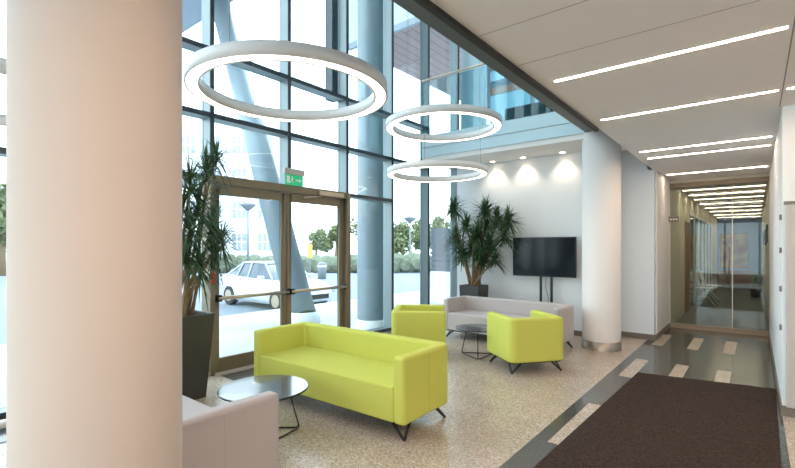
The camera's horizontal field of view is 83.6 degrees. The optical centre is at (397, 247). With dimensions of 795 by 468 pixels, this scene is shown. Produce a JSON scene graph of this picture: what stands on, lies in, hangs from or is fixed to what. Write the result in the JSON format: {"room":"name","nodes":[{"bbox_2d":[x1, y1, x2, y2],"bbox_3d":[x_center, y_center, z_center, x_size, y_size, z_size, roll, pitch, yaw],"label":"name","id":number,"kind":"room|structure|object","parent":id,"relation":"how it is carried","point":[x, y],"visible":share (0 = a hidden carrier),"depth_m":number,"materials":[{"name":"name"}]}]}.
{"room":"lobby","nodes":[
{"label":"lobby","id":0,"kind":"room"},
{"bbox_2d":[0,283,794,467],"bbox_3d":[4.892,1.575,7.038,9.200,0.150,30.100,0,0,39],"label":"floor","id":1,"kind":"structure","parent":0,"point":[496,417],"depth_m":4.36,"materials":[{"name":"beige stone"}]},
{"bbox_2d":[0,147,5,419],"bbox_3d":[-3.273,-2.000,3.987,0.200,7.000,1.110,0,0,39],"label":"window","id":2,"kind":"structure","parent":1,"relation":"on","point":[2,149],"depth_m":3.77,"materials":[{"name":"clear glass"}]},
{"bbox_2d":[0,427,5,442],"bbox_3d":[-3.674,1.497,2.891,0.350,0.006,2.900,0,0,39],"label":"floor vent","id":3,"kind":"object","parent":1,"relation":"in","point":[2,430],"visible":0.02,"depth_m":3.53,"materials":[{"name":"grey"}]},
{"bbox_2d":[6,0,181,467],"bbox_3d":[-1.107,-0.100,1.665,0.548,3.200,0.548,0,0,39],"label":"round column","id":4,"kind":"structure","parent":1,"relation":"on","point":[94,87],"depth_m":1.44,"materials":[{"name":"beige paint"}]},
{"bbox_2d":[182,0,213,180],"bbox_3d":[-2.578,-2.000,4.852,0.200,7.000,1.110,0,0,39],"label":"window","id":5,"kind":"structure","parent":1,"relation":"on","point":[206,114],"depth_m":5.20,"materials":[{"name":"blue glass"}]},
{"bbox_2d":[182,138,248,399],"bbox_3d":[-1.881,0.176,4.245,1.070,2.648,1.258,0,0,-22],"label":"potted plant","id":6,"kind":"object","parent":1,"relation":"on","point":[197,325],"visible":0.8,"depth_m":4.31,"materials":[{"name":"green plant"}]},
{"bbox_2d":[182,391,278,467],"bbox_3d":[-1.599,1.169,2.871,1.802,0.658,0.700,0,0,39],"label":"sofa","id":7,"kind":"object","parent":1,"relation":"on","point":[244,432],"visible":0.19,"depth_m":2.37,"materials":[{"name":"grey fabric"}]},
{"bbox_2d":[222,368,253,380],"bbox_3d":[-1.261,1.497,5.891,0.350,0.006,2.100,0,0,39],"label":"floor vent","id":8,"kind":"object","parent":1,"relation":"in","point":[234,376],"visible":0.21,"depth_m":5.23,"materials":[{"name":"grey metal"}]},
{"bbox_2d":[217,375,307,438],"bbox_3d":[-1.062,1.304,3.537,0.691,0.388,0.691,0,0,-31],"label":"coffee table","id":9,"kind":"object","parent":1,"relation":"on","point":[285,386],"visible":0.78,"depth_m":3.55,"materials":[{"name":"grey laminate"}]},
{"bbox_2d":[202,175,350,375],"bbox_3d":[-1.531,0.323,6.122,0.200,2.354,2.300,0,0,39],"label":"door frame","id":10,"kind":"structure","parent":1,"relation":"on","point":[249,184],"depth_m":6.03,"materials":[{"name":"brown metal"}]},
{"bbox_2d":[214,0,290,183],"bbox_3d":[-1.882,-3.175,5.717,0.200,4.650,1.110,0,0,39],"label":"window","id":11,"kind":"structure","parent":10,"relation":"on","point":[283,76],"depth_m":6.06,"materials":[{"name":"blue metal"}]},
{"bbox_2d":[283,167,304,186],"bbox_3d":[-1.409,-0.955,6.042,0.050,0.220,0.330,0,0,39],"label":"exit sign","id":12,"kind":"object","parent":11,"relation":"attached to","point":[294,177],"visible":1,"depth_m":6.03,"materials":[{"name":"green plastic"}]},
{"bbox_2d":[215,185,289,372],"bbox_3d":[-1.827,0.374,5.641,0.142,2.237,1.050,0,0,39],"label":"door","id":13,"kind":"structure","parent":10,"relation":"attached to","point":[229,362],"depth_m":5.60,"materials":[{"name":"brown metal"}]},
{"bbox_2d":[286,193,346,326],"bbox_3d":[-1.156,0.374,6.474,0.142,2.237,1.070,0,0,39],"label":"door","id":14,"kind":"structure","parent":10,"relation":"attached to","point":[296,198],"depth_m":6.52,"materials":[{"name":"brown metal"}]},
{"bbox_2d":[303,191,343,197],"bbox_3d":[-1.088,-0.754,6.521,0.070,0.131,0.761,0,0,39],"label":"door closer","id":15,"kind":"object","parent":14,"relation":"attached to","point":[323,193],"depth_m":6.53,"materials":[{"name":"beige metal"}]},
{"bbox_2d":[291,0,348,192],"bbox_3d":[-1.186,-3.175,6.582,0.200,4.650,1.110,0,0,39],"label":"window","id":16,"kind":"structure","parent":10,"relation":"on","point":[342,97],"depth_m":6.93,"materials":[{"name":"blue glass"}]},
{"bbox_2d":[325,0,337,102],"bbox_3d":[-1.036,-3.925,7.103,0.160,3.150,0.170,0,0,39],"label":"post","id":17,"kind":"object","parent":16,"relation":"attached to","point":[331,6],"visible":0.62,"depth_m":7.04,"materials":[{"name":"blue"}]},
{"bbox_2d":[254,322,446,440],"bbox_3d":[-0.501,1.169,4.227,1.922,0.658,0.700,0,0,37],"label":"sofa","id":18,"kind":"object","parent":1,"relation":"on","point":[394,379],"visible":0.88,"depth_m":3.96,"materials":[{"name":"fabric"}]},
{"bbox_2d":[349,0,393,332],"bbox_3d":[-0.490,-2.000,7.447,0.200,7.000,1.110,0,0,39],"label":"window","id":19,"kind":"structure","parent":1,"relation":"on","point":[387,157],"depth_m":7.81,"materials":[{"name":"blue metal"}]},
{"bbox_2d":[394,20,429,304],"bbox_3d":[0.205,-2.000,8.312,0.200,7.000,1.110,0,0,39],"label":"window","id":20,"kind":"structure","parent":1,"relation":"on","point":[424,28],"depth_m":8.69,"materials":[{"name":"blue metal"}]},
{"bbox_2d":[391,304,445,342],"bbox_3d":[0.303,1.169,6.199,0.720,0.658,0.762,0,0,5],"label":"armchair","id":21,"kind":"object","parent":1,"relation":"on","point":[428,322],"visible":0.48,"depth_m":5.83,"materials":[{"name":"fabric"}]},
{"bbox_2d":[451,168,456,296],"bbox_3d":[1.201,-0.060,9.134,0.140,3.120,0.140,0,0,39],"label":"post","id":22,"kind":"object","parent":1,"relation":"on","point":[453,170],"visible":0.21,"depth_m":9.09,"materials":[{"name":"blue metal"}]},
{"bbox_2d":[450,41,458,297],"bbox_3d":[0.901,-2.000,9.177,0.200,7.000,1.110,0,0,39],"label":"window","id":23,"kind":"structure","parent":1,"relation":"on","point":[454,49],"depth_m":9.58,"materials":[{"name":"blue metal"}]},
{"bbox_2d":[456,324,491,358],"bbox_3d":[1.110,1.304,6.166,0.601,0.388,0.601,0,0,9],"label":"coffee table","id":24,"kind":"object","parent":1,"relation":"on","point":[479,328],"visible":0.8,"depth_m":6.17,"materials":[{"name":"grey laminate"}]},
{"bbox_2d":[438,192,523,296],"bbox_3d":[1.501,0.177,8.014,1.652,2.647,0.789,0,0,39],"label":"potted plant","id":25,"kind":"object","parent":1,"relation":"on","point":[474,287],"visible":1,"depth_m":8.10,"materials":[{"name":"green plant"}]},
{"bbox_2d":[444,296,573,347],"bbox_3d":[1.712,1.174,7.042,1.952,0.648,0.660,0,0,41],"label":"sofa","id":26,"kind":"object","parent":1,"relation":"on","point":[459,310],"visible":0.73,"depth_m":7.20,"materials":[{"name":"grey fabric"}]},
{"bbox_2d":[487,310,562,373],"bbox_3d":[1.601,1.169,5.604,0.732,0.658,0.680,0,0,-13],"label":"armchair","id":27,"kind":"object","parent":1,"relation":"on","point":[538,338],"visible":1,"depth_m":5.29,"materials":[{"name":"fabric"}]},
{"bbox_2d":[513,237,576,302],"bbox_3d":[2.563,0.660,7.788,1.120,1.680,0.190,0,0,39],"label":"television","id":28,"kind":"object","parent":1,"relation":"on","point":[551,257],"visible":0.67,"depth_m":7.72,"materials":[{"name":"black"}]},
{"bbox_2d":[582,130,620,351],"bbox_3d":[3.043,-0.100,6.638,0.538,3.200,0.538,0,0,39],"label":"round column","id":29,"kind":"structure","parent":1,"relation":"on","point":[601,155],"depth_m":6.42,"materials":[{"name":"white paint"}]},
{"bbox_2d":[391,0,599,131],"bbox_3d":[-1.039,-1.844,1.349,0.590,0.312,13.800,0,0,39],"label":"steel beam","id":30,"kind":"structure","parent":29,"relation":"on","point":[411,6],"depth_m":3.92,"materials":[{"name":"grey metal"}]},
{"bbox_2d":[533,372,781,467],"bbox_3d":[1.184,1.494,2.352,1.447,0.010,7.150,0,0,39],"label":"entrance mat","id":31,"kind":"object","parent":1,"relation":"on","point":[653,420],"visible":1,"depth_m":3.63,"materials":[{"name":"brown carpet"}]},
{"bbox_2d":[694,272,719,305],"bbox_3d":[8.112,1.077,11.702,0.424,0.861,0.548,0,0,-41],"label":"folding chair","id":32,"kind":"object","parent":1,"relation":"on","point":[697,275],"visible":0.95,"depth_m":11.70,"materials":[{"name":"white metal"}]},
{"bbox_2d":[699,270,720,301],"bbox_3d":[8.736,1.077,12.477,0.548,0.861,0.424,0,0,29],"label":"folding chair","id":33,"kind":"object","parent":1,"relation":"on","point":[705,284],"visible":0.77,"depth_m":12.37,"materials":[{"name":"white metal"}]},
{"bbox_2d":[670,173,768,336],"bbox_3d":[5.720,0.120,7.956,1.440,2.760,0.132,0,0,39],"label":"glass wall","id":34,"kind":"structure","parent":1,"relation":"on","point":[764,177],"depth_m":7.83,"materials":[{"name":"brown metal"}]},
{"bbox_2d":[718,270,757,284],"bbox_3d":[14.066,1.225,18.363,1.300,0.550,0.450,0,0,39],"label":"base cabinet","id":35,"kind":"object","parent":1,"relation":"on","point":[739,276],"visible":0.69,"depth_m":18.21,"materials":[{"name":"brown wood"}]},
{"bbox_2d":[749,270,761,297],"bbox_3d":[10.775,1.090,13.399,0.387,0.820,0.425,0,0,39],"label":"potted plant","id":36,"kind":"object","parent":1,"relation":"on","point":[755,290],"visible":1,"depth_m":13.32,"materials":[{"name":"green plant"}]},
{"bbox_2d":[461,48,485,128],"bbox_3d":[2.767,-3.800,8.664,3.450,3.400,0.130,0,0,39],"label":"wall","id":37,"kind":"structure","parent":0,"point":[470,79],"depth_m":9.52,"materials":[{"name":"blue"}]},
{"bbox_2d":[530,95,534,103],"bbox_3d":[2.972,-3.250,8.480,2.900,2.300,0.100,0,0,39],"label":"window","id":38,"kind":"structure","parent":37,"relation":"in","point":[532,99],"depth_m":8.70,"materials":[{"name":"blue glass"}]},
{"bbox_2d":[457,151,655,334],"bbox_3d":[2.728,-0.210,8.169,3.450,3.420,0.550,0,0,39],"label":"wall","id":39,"kind":"structure","parent":0,"point":[546,191],"depth_m":7.71,"materials":[{"name":"white paint"}]},
{"bbox_2d":[422,63,627,169],"bbox_3d":[2.361,-2.401,7.961,3.560,1.561,1.634,0,0,39],"label":"balcony","id":40,"kind":"object","parent":39,"relation":"on","point":[546,134],"visible":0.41,"depth_m":7.40,"materials":[{"name":"white paint"}]},
{"bbox_2d":[505,102,554,120],"bbox_3d":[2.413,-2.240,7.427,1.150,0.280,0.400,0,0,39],"label":"glass railing","id":41,"kind":"object","parent":40,"relation":"on","point":[537,108],"visible":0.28,"depth_m":7.39,"materials":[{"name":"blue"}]},
{"bbox_2d":[574,330,581,335],"bbox_3d":[2.287,1.455,8.163,2.770,0.090,0.012,0,0,39],"label":"baseboard","id":42,"kind":"structure","parent":39,"relation":"attached to","point":[576,332],"depth_m":7.54,"materials":[{"name":"brown"}]},
{"bbox_2d":[621,331,655,340],"bbox_3d":[3.894,1.455,7.384,0.712,0.090,0.012,0,0,39],"label":"baseboard","id":43,"kind":"structure","parent":39,"relation":"attached to","point":[623,334],"depth_m":7.32,"materials":[{"name":"brown"}]},
{"bbox_2d":[430,0,794,217],"bbox_3d":[6.341,-1.299,5.808,5.400,0.082,30.000,0,0,39],"label":"ceiling","id":44,"kind":"structure","parent":0,"point":[548,40],"depth_m":3.11,"materials":[{"name":"white paint"}]},
{"bbox_2d":[414,0,598,131],"bbox_3d":[-1.489,-1.285,0.235,0.035,0.110,11.500,0,0,39],"label":"trim","id":45,"kind":"structure","parent":44,"relation":"attached to","point":[428,5],"depth_m":2.85,"materials":[{"name":"black metal"}]},
{"bbox_2d":[553,25,788,81],"bbox_3d":[1.709,-1.258,2.950,1.337,0.004,0.044,0,0,39],"label":"recessed light","id":46,"kind":"object","parent":44,"relation":"in","point":[786,26],"visible":1,"depth_m":2.86,"materials":[{"name":"white plastic"}]},
{"bbox_2d":[600,89,778,120],"bbox_3d":[2.530,-1.258,3.971,1.337,0.004,0.044,0,0,39],"label":"recessed light","id":47,"kind":"object","parent":44,"relation":"in","point":[777,89],"visible":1,"depth_m":3.91,"materials":[{"name":"white plastic"}]},
{"bbox_2d":[641,136,771,151],"bbox_3d":[3.715,-1.258,5.444,1.337,0.004,0.044,0,0,39],"label":"recessed light","id":48,"kind":"object","parent":44,"relation":"in","point":[765,136],"visible":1,"depth_m":5.37,"materials":[{"name":"white plastic"}]},
{"bbox_2d":[647,145,769,158],"bbox_3d":[4.060,-1.258,5.872,1.337,0.004,0.044,0,0,39],"label":"recessed light","id":49,"kind":"object","parent":44,"relation":"in","point":[762,145],"visible":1,"depth_m":5.81,"materials":[{"name":"white plastic"}]},
{"bbox_2d":[668,166,765,174],"bbox_3d":[5.194,-1.258,7.282,1.337,0.004,0.044,0,0,39],"label":"recessed light","id":50,"kind":"object","parent":44,"relation":"in","point":[759,166],"visible":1,"depth_m":7.25,"materials":[{"name":"white plastic"}]},
{"bbox_2d":[681,182,766,190],"bbox_3d":[6.615,-1.234,9.053,1.400,0.053,0.120,0,0,39],"label":"ceiling light","id":51,"kind":"object","parent":44,"relation":"attached to","point":[762,183],"visible":1,"depth_m":8.98,"materials":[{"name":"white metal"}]},
{"bbox_2d":[683,185,765,190],"bbox_3d":[6.615,-1.208,9.053,1.360,0.003,0.100,0,0,39],"label":"diffuser","id":52,"kind":"object","parent":51,"relation":"attached to","point":[722,186],"depth_m":9.09,"materials":[{"name":"beige plastic"}]},
{"bbox_2d":[687,188,765,195],"bbox_3d":[7.305,-1.234,9.910,1.400,0.053,0.120,0,0,39],"label":"ceiling light","id":53,"kind":"object","parent":44,"relation":"attached to","point":[759,189],"visible":1,"depth_m":9.85,"materials":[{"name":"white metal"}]},
{"bbox_2d":[689,191,758,195],"bbox_3d":[7.305,-1.208,9.910,1.360,0.003,0.100,0,0,39],"label":"diffuser","id":54,"kind":"object","parent":53,"relation":"attached to","point":[714,192],"depth_m":9.96,"materials":[{"name":"beige plastic"}]},
{"bbox_2d":[693,193,764,199],"bbox_3d":[8.057,-1.234,10.845,1.400,0.053,0.120,0,0,39],"label":"ceiling light","id":55,"kind":"object","parent":44,"relation":"attached to","point":[747,195],"visible":1,"depth_m":10.77,"materials":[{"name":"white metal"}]},
{"bbox_2d":[696,196,757,199],"bbox_3d":[8.057,-1.208,10.845,1.360,0.003,0.100,0,0,39],"label":"diffuser","id":56,"kind":"object","parent":55,"relation":"attached to","point":[714,197],"depth_m":10.92,"materials":[{"name":"beige plastic"}]},
{"bbox_2d":[699,199,763,203],"bbox_3d":[8.997,-1.234,12.014,1.400,0.053,0.120,0,0,39],"label":"ceiling light","id":57,"kind":"object","parent":44,"relation":"attached to","point":[753,200],"visible":1,"depth_m":11.92,"materials":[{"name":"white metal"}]},
{"bbox_2d":[704,204,762,207],"bbox_3d":[10.000,-1.234,13.260,1.400,0.053,0.120,0,0,39],"label":"ceiling light","id":58,"kind":"object","parent":44,"relation":"attached to","point":[746,205],"visible":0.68,"depth_m":13.19,"materials":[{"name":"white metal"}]},
{"bbox_2d":[709,208,761,211],"bbox_3d":[11.128,-1.234,14.663,1.400,0.053,0.120,0,0,39],"label":"ceiling light","id":59,"kind":"object","parent":44,"relation":"attached to","point":[751,208],"visible":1,"depth_m":14.59,"materials":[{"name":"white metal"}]},
{"bbox_2d":[713,212,761,214],"bbox_3d":[12.382,-1.234,16.221,1.400,0.053,0.120,0,0,39],"label":"ceiling light","id":60,"kind":"object","parent":44,"relation":"attached to","point":[746,212],"visible":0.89,"depth_m":16.15,"materials":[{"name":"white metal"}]},
{"bbox_2d":[716,215,760,217],"bbox_3d":[13.510,-1.234,17.624,1.400,0.053,0.120,0,0,39],"label":"ceiling light","id":61,"kind":"object","parent":44,"relation":"attached to","point":[742,215],"visible":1,"depth_m":17.52,"materials":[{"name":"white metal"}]},
{"bbox_2d":[656,171,717,333],"bbox_3d":[8.930,0.120,13.254,0.200,2.760,15.150,0,0,39],"label":"wall","id":62,"kind":"structure","parent":0,"point":[681,204],"depth_m":8.64,"materials":[{"name":"beige paint"}]},
{"bbox_2d":[656,323,669,339],"bbox_3d":[4.647,1.455,7.761,0.012,0.090,1.520,0,0,39],"label":"baseboard","id":63,"kind":"structure","parent":62,"relation":"attached to","point":[659,334],"depth_m":7.63,"materials":[{"name":"brown"}]},
{"bbox_2d":[669,216,678,221],"bbox_3d":[5.105,-0.520,8.213,0.160,0.100,0.012,0,0,39],"label":"sign","id":64,"kind":"object","parent":62,"relation":"attached to","point":[671,219],"visible":1,"depth_m":8.20,"materials":[{"name":"brown"}]},
{"bbox_2d":[685,221,689,312],"bbox_3d":[6.861,0.450,10.491,0.040,2.100,0.950,0,0,39],"label":"door","id":65,"kind":"structure","parent":62,"relation":"in","point":[687,224],"depth_m":10.46,"materials":[{"name":"brown wood"}]},
{"bbox_2d":[690,212,711,306],"bbox_3d":[9.415,0.315,13.730,0.060,2.370,7.270,0,0,39],"label":"window","id":66,"kind":"structure","parent":62,"relation":"in","point":[700,229],"depth_m":12.75,"materials":[{"name":"clear glass"}]},
{"bbox_2d":[718,217,761,283],"bbox_3d":[14.325,0.120,18.605,1.800,2.760,0.150,0,0,39],"label":"wall","id":67,"kind":"structure","parent":0,"point":[751,225],"depth_m":18.32,"materials":[{"name":"blue paint"}]},
{"bbox_2d":[720,233,748,268],"bbox_3d":[14.115,0.150,18.639,0.970,1.500,0.050,0,0,39],"label":"poster","id":68,"kind":"object","parent":67,"relation":"attached to","point":[740,240],"visible":1,"depth_m":18.59,"materials":[{"name":"beige paper"}]},
{"bbox_2d":[762,105,794,405],"bbox_3d":[9.217,0.120,11.034,0.150,2.760,18.250,0,0,39],"label":"wall","id":69,"kind":"structure","parent":0,"point":[782,169],"depth_m":4.42,"materials":[{"name":"white paint"}]},
{"bbox_2d":[766,225,767,242],"bbox_3d":[8.214,-0.300,9.884,0.030,0.400,0.500,0,0,39],"label":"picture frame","id":70,"kind":"object","parent":69,"relation":"attached to","point":[766,225],"visible":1,"depth_m":9.69,"materials":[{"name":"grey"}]},
{"bbox_2d":[768,330,781,415],"bbox_3d":[4.872,1.455,5.763,0.012,0.090,4.612,0,0,39],"label":"baseboard","id":71,"kind":"structure","parent":69,"relation":"attached to","point":[772,354],"depth_m":4.86,"materials":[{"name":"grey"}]},
{"bbox_3d":[-1.933,-5.575,2.902,3.950,0.150,15.100,0,0,39],"label":"ceiling","id":72,"kind":"structure","parent":0,"visible":0},
{"bbox_2d":[0,57,5,79],"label":"lamp","id":73,"kind":"object","parent":72,"relation":"hanging from","point":[2,76],"depth_m":2.51,"materials":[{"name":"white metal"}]},
{"bbox_2d":[0,114,5,128],"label":"lamp","id":74,"kind":"object","parent":72,"relation":"hanging from","point":[2,117],"depth_m":3.57,"materials":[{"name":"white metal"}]},
{"bbox_2d":[184,0,386,122],"bbox_3d":[-0.856,-3.348,3.563,1.550,4.265,1.550,0,0,39],"label":"lamp","id":75,"kind":"object","parent":72,"relation":"hanging from","point":[206,59],"visible":1,"depth_m":3.10,"materials":[{"name":"white metal"}]},
{"bbox_2d":[186,55,385,121],"bbox_3d":[-0.856,-1.219,3.563,1.522,0.001,1.522,0,0,39],"label":"diffuser","id":76,"kind":"object","parent":75,"relation":"attached to","point":[192,77],"depth_m":3.19,"materials":[{"name":"white plastic"}]},
{"bbox_2d":[387,11,487,182],"bbox_3d":[0.611,-3.300,6.901,1.550,4.360,1.550,0,0,39],"label":"lamp","id":77,"kind":"object","parent":72,"relation":"hanging from","point":[481,170],"visible":0.98,"depth_m":6.55,"materials":[{"name":"white metal"}]},
{"bbox_2d":[388,166,486,181],"bbox_3d":[0.611,-1.124,6.901,1.522,0.001,1.522,0,0,39],"label":"diffuser","id":78,"kind":"object","parent":77,"relation":"attached to","point":[484,173],"depth_m":6.66,"materials":[{"name":"white plastic"}]},
{"bbox_2d":[386,12,501,142],"bbox_3d":[0.616,-3.540,5.998,1.550,3.880,1.550,0,0,39],"label":"lamp","id":79,"kind":"object","parent":72,"relation":"hanging from","point":[491,115],"visible":0.99,"depth_m":5.61,"materials":[{"name":"white metal"}]},
{"bbox_2d":[387,112,500,141],"bbox_3d":[0.616,-1.604,5.998,1.522,0.001,1.522,0,0,39],"label":"diffuser","id":80,"kind":"object","parent":79,"relation":"attached to","point":[497,124],"depth_m":5.80,"materials":[{"name":"white plastic"}]},
{"bbox_3d":[5.029,0.120,2.789,3.660,2.760,0.150,0,0,39],"label":"wall","id":81,"kind":"structure","parent":0,"visible":0},
{"bbox_2d":[782,405,794,417],"bbox_3d":[4.919,1.455,2.773,3.810,0.090,0.012,0,0,39],"label":"baseboard","id":82,"kind":"structure","parent":81,"relation":"attached to","point":[789,412],"depth_m":3.94,"materials":[{"name":"brown"}]},
{"bbox_2d":[784,201,794,204],"bbox_3d":[3.987,-0.395,3.521,1.400,0.030,0.015,0,0,39],"label":"trim strip","id":83,"kind":"object","parent":81,"relation":"attached to","point":[785,202],"visible":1,"depth_m":3.93,"materials":[{"name":"brown"}]},
{"bbox_2d":[786,205,794,408],"bbox_3d":[3.868,0.520,3.588,1.100,1.780,0.030,0,0,39],"label":"panel","id":84,"kind":"object","parent":81,"relation":"attached to","point":[790,209],"visible":1,"depth_m":3.90,"materials":[{"name":"grey paint"}]},
{"label":"outside","id":85,"kind":"structure","parent":0,"visible":0},
{"bbox_2d":[349,0,490,108],"bbox_3d":[4.148,-6.950,16.332,3.310,3.100,13.450,0,0,39],"label":"upper wing","id":86,"kind":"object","parent":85,"point":[406,43],"visible":0.26,"depth_m":12.34},
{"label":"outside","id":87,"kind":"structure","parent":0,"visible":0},
{"bbox_2d":[0,291,414,407],"bbox_3d":[-4.729,1.710,7.013,5.840,0.380,55.000,0,0,39],"label":"ground","id":88,"kind":"structure","parent":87,"point":[236,332],"depth_m":8.55,"materials":[{"name":"grey concrete"}]},
{"bbox_2d":[214,0,320,323],"bbox_3d":[-3.546,-3.040,11.047,0.719,9.168,5.802,0,0,-39],"label":"column","id":89,"kind":"structure","parent":88,"relation":"on","point":[261,159],"depth_m":10.31,"materials":[{"name":"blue metal"}]},
{"bbox_2d":[182,0,233,32],"bbox_3d":[-5.481,-7.750,11.853,12.600,0.500,3.200,0,0,39],"label":"canopy","id":90,"kind":"object","parent":89,"relation":"on","point":[191,9],"depth_m":14.24,"materials":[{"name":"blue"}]},
{"bbox_2d":[356,0,382,329],"bbox_3d":[-0.496,-2.980,8.446,0.600,9.000,0.600,0,0,39],"label":"column","id":91,"kind":"structure","parent":88,"relation":"on","point":[369,35],"depth_m":8.20,"materials":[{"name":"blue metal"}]},
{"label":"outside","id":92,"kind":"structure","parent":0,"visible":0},
{"bbox_2d":[0,254,431,344],"bbox_3d":[-11.601,1.910,41.418,110.000,0.001,130.000,0,0,39],"label":"ground","id":93,"kind":"structure","parent":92,"point":[404,282],"depth_m":18.86,"materials":[{"name":"grey concrete"}]},
{"bbox_2d":[0,174,5,251],"bbox_3d":[-22.563,-1.090,24.345,4.536,5.998,4.109,0,0,39],"label":"tree","id":94,"kind":"object","parent":93,"relation":"on","point":[2,191],"visible":0.33,"depth_m":24.11,"materials":[{"name":"green plant"}]},
{"bbox_2d":[0,184,5,275],"bbox_3d":[-26.616,-1.143,29.936,4.648,6.103,4.470,0,0,39],"label":"tree","id":95,"kind":"object","parent":93,"relation":"on","point":[2,253],"visible":0.02,"depth_m":29.85,"materials":[{"name":"green plant"}]},
{"bbox_2d":[0,173,5,187],"bbox_3d":[-53.668,-4.100,63.955,16.202,12.000,8.090,0,0,0],"label":"building","id":96,"kind":"structure","parent":93,"relation":"on","point":[3,174],"depth_m":60.01,"materials":[{"name":"white"}]},
{"bbox_2d":[182,122,294,257],"bbox_3d":[-19.820,-5.850,51.955,13.826,15.500,8.090,0,0,0],"label":"building","id":97,"kind":"structure","parent":93,"relation":"on","point":[228,137],"depth_m":48.01,"materials":[{"name":"white"}]},
{"bbox_2d":[239,202,255,260],"bbox_3d":[-10.092,-0.575,30.000,1.100,4.950,1.100,0,0,39],"label":"street lamp","id":98,"kind":"object","parent":93,"relation":"on","point":[247,206],"visible":0.94,"depth_m":29.93,"materials":[{"name":"grey metal"}]},
{"bbox_2d":[221,261,332,309],"bbox_3d":[-4.017,1.175,14.594,4.260,1.450,2.040,0,0,40],"label":"car","id":99,"kind":"object","parent":93,"relation":"on","point":[261,276],"visible":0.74,"depth_m":13.98,"materials":[{"name":"silver metal"}]},
{"bbox_2d":[312,293,328,299],"bbox_3d":[-2.408,1.470,13.244,0.060,0.140,0.900,0,0,40],"label":"grille","id":100,"kind":"object","parent":99,"relation":"attached to","point":[316,296],"depth_m":13.32,"materials":[{"name":"plastic"}]},
{"bbox_2d":[308,242,311,272],"bbox_3d":[-4.922,0.800,25.000,0.340,2.200,0.080,0,0,39],"label":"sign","id":101,"kind":"object","parent":93,"relation":"on","point":[309,244],"visible":0.76,"depth_m":24.96,"materials":[{"name":"yellow"}]},
{"bbox_2d":[193,252,431,272],"bbox_3d":[-6.639,1.097,34.039,18.984,1.566,2.029,0,0,0],"label":"hedge","id":102,"kind":"object","parent":93,"relation":"on","point":[410,262],"visible":0.28,"depth_m":33.48,"materials":[{"name":"green plant"}]},
{"bbox_2d":[307,228,327,254],"bbox_3d":[-11.723,-0.501,65.858,2.568,4.825,3.819,0,0,21],"label":"tree","id":103,"kind":"object","parent":93,"relation":"on","point":[319,234],"visible":0.76,"depth_m":65.22,"materials":[{"name":"green plant"}]},
{"bbox_2d":[317,262,326,278],"bbox_3d":[-4.587,1.390,27.000,0.580,1.020,0.580,0,0,39],"label":"litter bin","id":104,"kind":"object","parent":93,"relation":"on","point":[321,266],"visible":1,"depth_m":26.77,"materials":[{"name":"grey metal"}]},
{"bbox_2d":[317,224,351,256],"bbox_3d":[-7.114,-0.392,50.080,3.570,4.607,3.389,0,0,39],"label":"tree","id":105,"kind":"object","parent":93,"relation":"on","point":[327,244],"visible":0.52,"depth_m":49.23,"materials":[{"name":"green plant"}]},
{"bbox_2d":[351,215,356,239],"bbox_3d":[-3.439,-0.926,51.918,4.179,5.671,4.373,0,0,39],"label":"tree","id":106,"kind":"object","parent":93,"relation":"on","point":[354,226],"visible":0.04,"depth_m":51.11,"materials":[{"name":"green plant"}]},
{"bbox_2d":[394,221,411,240],"bbox_3d":[0.524,-0.755,57.541,3.660,5.330,4.004,0,0,-21],"label":"tree","id":107,"kind":"object","parent":93,"relation":"on","point":[401,227],"visible":0.44,"depth_m":56.42,"materials":[{"name":"green plant"}]},
{"bbox_2d":[394,231,413,255],"bbox_3d":[-0.709,-0.091,41.982,3.913,4.006,3.970,0,0,39],"label":"tree","id":108,"kind":"object","parent":93,"relation":"on","point":[400,242],"visible":0.3,"depth_m":41.73,"materials":[{"name":"green plant"}]},
{"bbox_2d":[404,216,415,252],"bbox_3d":[1.013,-0.325,36.000,1.100,4.450,1.100,0,0,39],"label":"street lamp","id":109,"kind":"object","parent":93,"relation":"on","point":[409,219],"visible":0.95,"depth_m":35.94,"materials":[{"name":"grey metal"}]},
{"bbox_2d":[407,218,431,250],"bbox_3d":[3.374,-0.805,50.150,4.612,5.430,4.195,0,0,39],"label":"tree","id":110,"kind":"object","parent":93,"relation":"on","point":[415,226],"visible":0.32,"depth_m":49.75,"materials":[{"name":"green plant"}]},
{"bbox_2d":[430,214,449,230],"bbox_3d":[6.494,-1.403,62.246,5.315,6.620,3.931,0,0,10],"label":"tree","id":111,"kind":"object","parent":93,"relation":"on","point":[435,221],"visible":0.26,"depth_m":61.51,"materials":[{"name":"green plant"}]},
{"bbox_3d":[3.951,-1.210,10.272,3.880,0.300,3.840,0,0,39],"label":"roof","id":112,"kind":"structure","parent":0,"visible":0},
{"bbox_2d":[490,69,539,123],"bbox_3d":[4.487,-3.349,11.002,3.800,3.978,2.030,0,0,39],"label":"neighbour wing","id":113,"kind":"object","parent":112,"relation":"on","point":[504,94],"visible":0.18,"depth_m":11.18},
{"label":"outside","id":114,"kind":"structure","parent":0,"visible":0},
{"bbox_2d":[351,291,443,306],"bbox_3d":[6.487,1.516,19.551,3.800,0.009,21.400,0,0,39],"label":"ground","id":115,"kind":"structure","parent":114,"point":[409,297],"depth_m":12.92,"materials":[{"name":"grey concrete"}]},
{"bbox_2d":[430,228,449,302],"bbox_3d":[2.065,0.495,12.578,1.650,2.050,1.610,0,0,39],"label":"enclosure","id":116,"kind":"object","parent":115,"relation":"on","point":[440,273],"visible":0.33,"depth_m":12.29,"materials":[{"name":"white"}]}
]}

